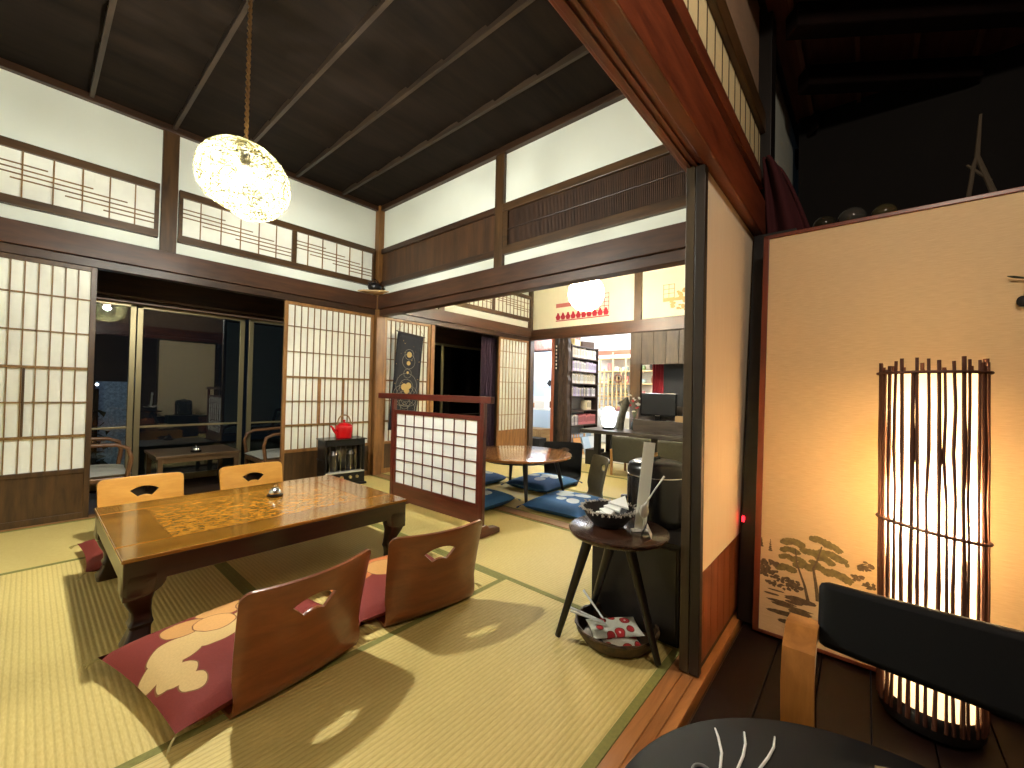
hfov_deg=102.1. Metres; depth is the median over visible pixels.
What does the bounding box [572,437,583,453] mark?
magazine
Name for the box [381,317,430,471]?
door
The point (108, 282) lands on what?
wall
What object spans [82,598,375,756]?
floor cushion
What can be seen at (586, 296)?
globe pendant
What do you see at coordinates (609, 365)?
cup
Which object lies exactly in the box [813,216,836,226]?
float
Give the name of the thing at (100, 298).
trim
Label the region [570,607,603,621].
stick
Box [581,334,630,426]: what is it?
wall
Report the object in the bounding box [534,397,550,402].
carton
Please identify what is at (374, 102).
ceiling
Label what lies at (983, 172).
ornament
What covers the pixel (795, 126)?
wall
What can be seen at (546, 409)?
table
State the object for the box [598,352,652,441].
display shelf
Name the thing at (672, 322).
trim
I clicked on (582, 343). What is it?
parcel
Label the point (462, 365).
window
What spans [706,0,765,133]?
trim
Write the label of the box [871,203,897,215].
float
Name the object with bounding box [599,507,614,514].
napkin
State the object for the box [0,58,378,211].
trim
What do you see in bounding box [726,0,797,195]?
wall
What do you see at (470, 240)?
window
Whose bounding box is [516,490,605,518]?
floor cushion
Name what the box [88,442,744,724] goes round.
floor
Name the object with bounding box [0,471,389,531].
trim
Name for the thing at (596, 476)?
chair
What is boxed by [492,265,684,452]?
wall
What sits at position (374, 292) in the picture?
corner shelf
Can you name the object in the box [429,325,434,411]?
trim
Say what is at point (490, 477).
floor cushion
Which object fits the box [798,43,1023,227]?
wall
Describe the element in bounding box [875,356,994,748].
lamp
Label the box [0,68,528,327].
wall
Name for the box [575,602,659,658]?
basket
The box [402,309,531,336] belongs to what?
trim
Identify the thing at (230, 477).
chair
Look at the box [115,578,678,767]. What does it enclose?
mat
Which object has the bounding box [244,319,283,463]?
window
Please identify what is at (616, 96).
trim
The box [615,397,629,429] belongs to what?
figure
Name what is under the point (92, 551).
floor cushion
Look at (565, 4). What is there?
trim
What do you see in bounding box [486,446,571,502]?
table
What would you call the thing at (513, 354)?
door
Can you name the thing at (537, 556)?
mat
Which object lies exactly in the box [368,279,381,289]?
teapot
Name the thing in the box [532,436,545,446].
bin
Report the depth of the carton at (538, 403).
7.35 m
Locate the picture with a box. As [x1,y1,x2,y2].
[663,283,684,309]
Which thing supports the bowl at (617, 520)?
on the side table at (582, 528)
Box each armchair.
[90,437,133,484]
[243,426,280,476]
[610,435,657,474]
[655,440,681,462]
[780,582,1023,727]
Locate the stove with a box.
[316,436,366,483]
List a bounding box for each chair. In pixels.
[96,472,183,507]
[219,461,282,489]
[221,549,370,718]
[376,519,482,626]
[543,454,609,497]
[544,441,582,485]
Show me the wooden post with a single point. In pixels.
(747, 535)
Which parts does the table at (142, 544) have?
leg, leg, leg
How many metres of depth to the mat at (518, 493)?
4.00 m
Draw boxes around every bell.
[190,444,201,452]
[267,485,282,497]
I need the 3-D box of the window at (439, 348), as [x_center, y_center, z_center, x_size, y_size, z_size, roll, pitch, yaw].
[-1.391,0.182,6.096,0.028,1.640,0.940,0,-1,41]
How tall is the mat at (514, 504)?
0.038 m
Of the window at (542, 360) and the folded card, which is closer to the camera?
the folded card
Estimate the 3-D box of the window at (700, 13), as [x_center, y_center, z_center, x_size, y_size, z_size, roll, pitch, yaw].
[0.115,-1.240,0.788,0.012,0.240,3.680,0,-1,41]
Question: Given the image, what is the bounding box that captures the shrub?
[91,410,108,464]
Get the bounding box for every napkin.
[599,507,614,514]
[604,504,620,512]
[608,496,628,509]
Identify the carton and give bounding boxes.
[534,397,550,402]
[534,400,548,407]
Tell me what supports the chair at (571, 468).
on the mat at (517, 471)
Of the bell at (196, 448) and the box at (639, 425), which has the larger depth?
the box at (639, 425)
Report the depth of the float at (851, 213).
2.03 m
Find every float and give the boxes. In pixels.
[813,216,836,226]
[837,207,866,221]
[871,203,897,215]
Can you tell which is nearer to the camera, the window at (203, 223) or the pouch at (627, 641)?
the pouch at (627, 641)
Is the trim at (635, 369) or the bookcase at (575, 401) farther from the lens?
the bookcase at (575, 401)
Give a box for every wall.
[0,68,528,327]
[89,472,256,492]
[95,381,126,465]
[97,270,491,348]
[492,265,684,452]
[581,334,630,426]
[663,364,683,406]
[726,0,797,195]
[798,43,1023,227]
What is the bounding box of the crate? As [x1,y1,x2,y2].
[533,427,549,440]
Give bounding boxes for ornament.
[966,114,996,196]
[1007,276,1023,306]
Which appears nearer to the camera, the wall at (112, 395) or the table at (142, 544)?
the table at (142, 544)
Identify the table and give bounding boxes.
[94,475,406,647]
[144,444,240,490]
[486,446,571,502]
[533,408,549,410]
[555,515,669,665]
[625,718,925,767]
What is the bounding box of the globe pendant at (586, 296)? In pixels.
[569,280,603,310]
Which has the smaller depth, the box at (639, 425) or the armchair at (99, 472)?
the armchair at (99, 472)
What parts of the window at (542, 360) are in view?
door, door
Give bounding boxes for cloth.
[762,155,809,232]
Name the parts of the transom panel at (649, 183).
rod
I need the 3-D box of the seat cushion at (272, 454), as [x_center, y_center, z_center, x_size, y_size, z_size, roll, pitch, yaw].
[-2.437,0.720,4.326,0.500,0.069,0.500,0,-1,41]
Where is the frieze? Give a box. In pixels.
[556,293,608,321]
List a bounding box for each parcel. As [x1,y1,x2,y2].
[571,339,579,345]
[580,341,593,347]
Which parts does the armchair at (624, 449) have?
leg, backrest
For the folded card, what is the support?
on the side table at (582, 528)
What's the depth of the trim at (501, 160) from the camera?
3.42 m
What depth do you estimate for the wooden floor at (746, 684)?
1.29 m
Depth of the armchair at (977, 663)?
0.74 m
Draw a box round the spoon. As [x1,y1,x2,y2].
[640,476,664,528]
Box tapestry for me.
[388,315,424,429]
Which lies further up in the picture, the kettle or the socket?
the socket
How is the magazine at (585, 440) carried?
on the floor at (203, 485)
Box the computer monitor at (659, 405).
[640,393,676,420]
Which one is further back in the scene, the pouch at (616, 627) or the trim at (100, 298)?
the trim at (100, 298)
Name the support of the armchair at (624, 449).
on the mat at (621, 473)
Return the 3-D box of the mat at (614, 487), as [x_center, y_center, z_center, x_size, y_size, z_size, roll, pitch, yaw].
[1.447,1.067,3.865,1.803,0.038,0.886,0,-1,41]
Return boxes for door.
[0,252,97,530]
[279,300,373,480]
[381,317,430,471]
[496,336,528,445]
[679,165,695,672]
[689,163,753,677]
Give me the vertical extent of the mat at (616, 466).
0.038 m
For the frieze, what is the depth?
6.10 m
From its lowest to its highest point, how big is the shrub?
1.140 m
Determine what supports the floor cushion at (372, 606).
on the chair at (416, 585)
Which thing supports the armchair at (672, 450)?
on the mat at (621, 473)
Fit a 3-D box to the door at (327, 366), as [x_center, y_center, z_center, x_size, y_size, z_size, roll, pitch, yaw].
[-1.841,0.102,4.199,0.030,1.744,0.915,0,-1,41]
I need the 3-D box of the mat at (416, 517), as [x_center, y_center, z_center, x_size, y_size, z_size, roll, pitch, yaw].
[-1.138,1.007,3.615,1.796,0.038,0.863,0,-1,41]
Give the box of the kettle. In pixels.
[330,414,352,438]
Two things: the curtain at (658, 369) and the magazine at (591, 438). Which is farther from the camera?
the magazine at (591, 438)
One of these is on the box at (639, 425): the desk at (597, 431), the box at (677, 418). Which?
the box at (677, 418)
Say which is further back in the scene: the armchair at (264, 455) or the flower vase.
the flower vase
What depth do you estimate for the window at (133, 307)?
3.71 m
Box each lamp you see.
[193,0,290,222]
[601,406,615,429]
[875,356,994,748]
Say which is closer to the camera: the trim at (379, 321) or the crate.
the trim at (379, 321)
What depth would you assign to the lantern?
4.94 m
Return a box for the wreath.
[614,374,621,382]
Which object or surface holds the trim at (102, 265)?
attached to the wall at (31, 112)
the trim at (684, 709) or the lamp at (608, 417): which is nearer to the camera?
the trim at (684, 709)
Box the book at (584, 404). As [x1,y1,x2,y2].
[581,400,587,409]
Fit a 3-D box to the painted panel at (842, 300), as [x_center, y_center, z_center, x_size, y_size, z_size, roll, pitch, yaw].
[1.379,0.179,1.496,0.849,1.662,0.174,0,-1,41]
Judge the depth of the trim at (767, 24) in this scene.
2.15 m
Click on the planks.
(665, 346)
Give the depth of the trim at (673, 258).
3.05 m
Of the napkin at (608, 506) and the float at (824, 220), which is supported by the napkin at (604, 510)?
the napkin at (608, 506)
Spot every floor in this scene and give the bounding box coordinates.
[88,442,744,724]
[690,622,1023,767]
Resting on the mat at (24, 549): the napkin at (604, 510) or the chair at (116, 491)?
the chair at (116, 491)
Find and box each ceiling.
[0,0,618,205]
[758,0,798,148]
[765,0,1023,169]
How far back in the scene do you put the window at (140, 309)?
3.96 m
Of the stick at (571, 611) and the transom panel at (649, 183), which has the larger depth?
the transom panel at (649, 183)
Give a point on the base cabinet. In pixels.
(660, 568)
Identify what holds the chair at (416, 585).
on the mat at (293, 562)
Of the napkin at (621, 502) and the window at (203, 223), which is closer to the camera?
the napkin at (621, 502)
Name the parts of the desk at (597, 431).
leg, leg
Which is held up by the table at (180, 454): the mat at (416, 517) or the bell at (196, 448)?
the bell at (196, 448)
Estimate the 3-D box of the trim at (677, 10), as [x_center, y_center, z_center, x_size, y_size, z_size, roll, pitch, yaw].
[0.125,-1.095,0.793,0.035,0.070,3.710,0,-1,41]
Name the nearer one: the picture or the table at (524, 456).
the table at (524, 456)
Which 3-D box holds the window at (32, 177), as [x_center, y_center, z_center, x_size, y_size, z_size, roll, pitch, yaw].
[-3.276,-1.347,2.505,0.048,0.410,1.755,0,-1,41]
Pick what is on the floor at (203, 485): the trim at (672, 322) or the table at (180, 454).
the table at (180, 454)
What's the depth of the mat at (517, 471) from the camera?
4.98 m
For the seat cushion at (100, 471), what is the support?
on the armchair at (99, 472)
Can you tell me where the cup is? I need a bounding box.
[607,363,611,370]
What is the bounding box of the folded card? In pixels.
[641,524,651,538]
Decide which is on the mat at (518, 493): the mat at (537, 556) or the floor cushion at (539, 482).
the floor cushion at (539, 482)
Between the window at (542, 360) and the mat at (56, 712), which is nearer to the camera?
the mat at (56, 712)
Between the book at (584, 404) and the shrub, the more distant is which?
the book at (584, 404)
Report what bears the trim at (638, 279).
attached to the wall at (619, 290)
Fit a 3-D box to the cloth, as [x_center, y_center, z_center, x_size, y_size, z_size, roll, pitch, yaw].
[1.328,-0.850,1.974,0.240,0.552,0.071,0,-1,41]
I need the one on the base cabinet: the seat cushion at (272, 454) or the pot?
the pot
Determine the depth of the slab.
6.21 m
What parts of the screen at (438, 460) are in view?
post, frame, rail, post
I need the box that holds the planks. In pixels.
[630,329,683,364]
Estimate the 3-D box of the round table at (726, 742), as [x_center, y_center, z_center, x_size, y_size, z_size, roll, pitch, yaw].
[0.362,0.748,0.354,0.594,0.465,0.594,0,-1,41]
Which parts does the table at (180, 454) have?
leg, leg, leg, leg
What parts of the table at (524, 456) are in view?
leg, leg, leg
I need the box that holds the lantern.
[92,383,98,464]
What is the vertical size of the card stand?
0.312 m
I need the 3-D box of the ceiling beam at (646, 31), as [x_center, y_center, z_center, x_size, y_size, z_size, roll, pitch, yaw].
[0.146,-0.860,0.787,0.043,0.180,3.740,0,-1,41]
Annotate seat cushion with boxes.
[90,464,130,479]
[244,448,279,459]
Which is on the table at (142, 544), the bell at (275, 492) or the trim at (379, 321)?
the bell at (275, 492)
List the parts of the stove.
plate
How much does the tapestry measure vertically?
1.382 m
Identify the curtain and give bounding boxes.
[480,337,495,445]
[652,364,663,392]
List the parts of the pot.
trim, lid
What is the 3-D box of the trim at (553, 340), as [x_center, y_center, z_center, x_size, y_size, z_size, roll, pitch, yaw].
[0.640,0.186,6.397,0.055,1.770,0.070,0,-1,41]
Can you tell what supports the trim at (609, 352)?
attached to the display shelf at (620, 361)
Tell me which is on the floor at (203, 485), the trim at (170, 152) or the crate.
the crate
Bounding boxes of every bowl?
[579,498,636,528]
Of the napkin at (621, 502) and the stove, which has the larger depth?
the stove
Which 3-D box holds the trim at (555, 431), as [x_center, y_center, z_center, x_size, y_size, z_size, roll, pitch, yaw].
[0.689,0.186,6.354,0.065,1.770,0.070,0,-1,41]
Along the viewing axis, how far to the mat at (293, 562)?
2.23 m
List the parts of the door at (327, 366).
sliding sash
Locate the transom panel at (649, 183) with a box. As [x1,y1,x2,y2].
[502,144,686,254]
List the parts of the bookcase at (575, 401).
panel, panel, shelf, shelf, shelf, shelf, shelf, shelf, panel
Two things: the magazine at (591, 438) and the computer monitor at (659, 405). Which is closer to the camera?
the computer monitor at (659, 405)
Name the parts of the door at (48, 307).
sliding sash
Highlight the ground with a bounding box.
[90,438,279,475]
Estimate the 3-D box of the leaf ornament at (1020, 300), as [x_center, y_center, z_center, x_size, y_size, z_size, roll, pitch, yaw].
[1.626,-0.300,1.329,0.046,0.107,0.020,0,-1,43]
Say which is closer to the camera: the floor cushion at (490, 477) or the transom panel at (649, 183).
the transom panel at (649, 183)
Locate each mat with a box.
[0,518,94,575]
[0,558,248,767]
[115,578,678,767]
[220,524,501,660]
[361,475,454,534]
[381,472,541,502]
[400,508,678,650]
[486,462,588,481]
[501,489,614,523]
[564,476,626,498]
[581,458,627,473]
[606,468,627,478]
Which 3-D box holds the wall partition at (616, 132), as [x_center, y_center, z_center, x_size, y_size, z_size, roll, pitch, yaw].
[-0.066,-1.392,3.447,3.660,1.200,0.033,0,-1,41]
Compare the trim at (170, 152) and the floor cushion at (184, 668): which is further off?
the trim at (170, 152)
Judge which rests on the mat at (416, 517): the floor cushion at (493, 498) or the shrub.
the floor cushion at (493, 498)
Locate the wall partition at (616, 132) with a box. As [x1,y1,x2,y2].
[383,98,685,293]
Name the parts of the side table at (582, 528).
leg, leg, leg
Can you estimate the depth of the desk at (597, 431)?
5.24 m
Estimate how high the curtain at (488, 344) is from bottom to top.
1.750 m
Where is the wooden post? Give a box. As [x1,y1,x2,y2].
[737,228,796,623]
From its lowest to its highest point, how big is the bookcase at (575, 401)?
1.690 m
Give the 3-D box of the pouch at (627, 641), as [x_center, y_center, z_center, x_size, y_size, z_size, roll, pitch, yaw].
[0.411,0.966,1.547,0.140,0.024,0.070,1,-1,-9]
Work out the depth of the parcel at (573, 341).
6.41 m
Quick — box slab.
[556,338,571,451]
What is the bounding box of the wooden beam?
[378,221,685,309]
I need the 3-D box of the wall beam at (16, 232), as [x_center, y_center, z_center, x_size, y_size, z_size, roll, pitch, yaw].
[-2.669,-0.943,3.205,0.065,0.150,3.630,0,-1,41]
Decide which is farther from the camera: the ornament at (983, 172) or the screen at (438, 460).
the screen at (438, 460)
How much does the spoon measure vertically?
0.194 m
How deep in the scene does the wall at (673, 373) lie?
5.52 m
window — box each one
[0,135,159,237]
[89,299,136,490]
[131,305,244,478]
[177,190,375,285]
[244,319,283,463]
[380,208,494,286]
[433,343,443,412]
[442,344,480,415]
[455,293,530,321]
[533,352,551,427]
[684,0,759,165]
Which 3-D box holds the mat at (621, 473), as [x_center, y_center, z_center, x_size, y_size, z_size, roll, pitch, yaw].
[2.024,1.091,4.539,1.803,0.038,0.886,0,-1,41]
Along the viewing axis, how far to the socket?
2.01 m
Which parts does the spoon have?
handle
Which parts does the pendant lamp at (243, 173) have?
lamp shade, bulb, twisted cord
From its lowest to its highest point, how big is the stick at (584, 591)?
0.061 m
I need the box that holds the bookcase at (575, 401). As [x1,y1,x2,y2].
[569,344,598,450]
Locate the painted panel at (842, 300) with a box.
[752,186,1023,671]
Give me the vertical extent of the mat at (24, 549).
0.038 m
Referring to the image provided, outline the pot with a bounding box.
[621,456,681,529]
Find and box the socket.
[240,142,250,166]
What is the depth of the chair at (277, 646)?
1.25 m
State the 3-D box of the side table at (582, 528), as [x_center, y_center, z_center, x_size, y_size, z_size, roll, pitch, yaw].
[0.360,0.751,1.516,0.418,0.471,0.389,0,-1,41]
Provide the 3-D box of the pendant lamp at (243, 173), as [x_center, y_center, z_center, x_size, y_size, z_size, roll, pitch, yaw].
[-1.295,-1.397,2.025,0.397,1.190,0.409,1,-1,-14]
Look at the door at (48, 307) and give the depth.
2.74 m
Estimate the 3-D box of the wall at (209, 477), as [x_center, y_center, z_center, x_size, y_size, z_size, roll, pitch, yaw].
[-2.604,1.015,4.826,0.040,0.120,6.800,0,-1,41]
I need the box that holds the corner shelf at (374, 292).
[357,289,388,294]
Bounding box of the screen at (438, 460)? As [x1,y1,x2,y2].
[378,393,499,538]
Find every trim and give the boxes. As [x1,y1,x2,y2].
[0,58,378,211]
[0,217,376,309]
[0,242,529,340]
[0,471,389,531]
[97,291,283,318]
[97,297,283,322]
[159,130,179,252]
[370,205,384,475]
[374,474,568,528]
[380,249,684,316]
[381,89,625,211]
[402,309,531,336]
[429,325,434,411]
[493,153,506,267]
[527,291,534,445]
[531,315,683,340]
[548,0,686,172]
[550,339,554,440]
[553,339,558,440]
[558,0,718,185]
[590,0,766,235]
[597,610,743,767]
[599,349,629,354]
[629,364,641,437]
[634,272,642,319]
[662,0,763,189]
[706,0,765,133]
[758,5,775,199]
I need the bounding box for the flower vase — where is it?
[629,394,640,429]
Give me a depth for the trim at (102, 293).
3.94 m
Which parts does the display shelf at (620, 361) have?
shelf, shelf, shelf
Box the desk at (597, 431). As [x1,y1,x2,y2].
[579,427,682,463]
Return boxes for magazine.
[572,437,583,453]
[581,436,590,451]
[588,436,593,447]
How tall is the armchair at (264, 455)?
0.689 m
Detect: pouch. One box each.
[585,617,644,638]
[602,637,640,645]
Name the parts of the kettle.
lid, handle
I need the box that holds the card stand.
[631,442,654,531]
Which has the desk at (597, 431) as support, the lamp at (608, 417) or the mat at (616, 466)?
the lamp at (608, 417)
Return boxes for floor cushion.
[70,539,102,580]
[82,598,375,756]
[330,554,481,621]
[485,471,508,484]
[485,488,520,510]
[500,473,582,493]
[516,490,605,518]
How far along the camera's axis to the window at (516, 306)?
6.23 m
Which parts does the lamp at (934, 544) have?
lamp shade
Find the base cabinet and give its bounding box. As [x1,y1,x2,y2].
[592,528,680,647]
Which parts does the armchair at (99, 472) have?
seat frame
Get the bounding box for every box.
[585,447,603,463]
[633,419,682,434]
[675,416,682,422]
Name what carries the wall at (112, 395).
on the ground
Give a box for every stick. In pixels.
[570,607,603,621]
[570,610,606,624]
[583,590,603,618]
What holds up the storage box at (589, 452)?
on the mat at (616, 466)
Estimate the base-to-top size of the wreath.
0.163 m
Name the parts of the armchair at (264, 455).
seat frame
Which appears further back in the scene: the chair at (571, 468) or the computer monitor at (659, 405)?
the computer monitor at (659, 405)
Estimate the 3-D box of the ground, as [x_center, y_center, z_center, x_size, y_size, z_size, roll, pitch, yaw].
[-5.563,1.415,6.686,6.870,0.050,15.000,0,-1,41]
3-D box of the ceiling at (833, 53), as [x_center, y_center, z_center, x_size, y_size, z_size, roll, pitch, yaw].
[1.513,-1.898,0.594,3.697,0.210,5.370,0,-1,41]
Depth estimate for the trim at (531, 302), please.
6.64 m

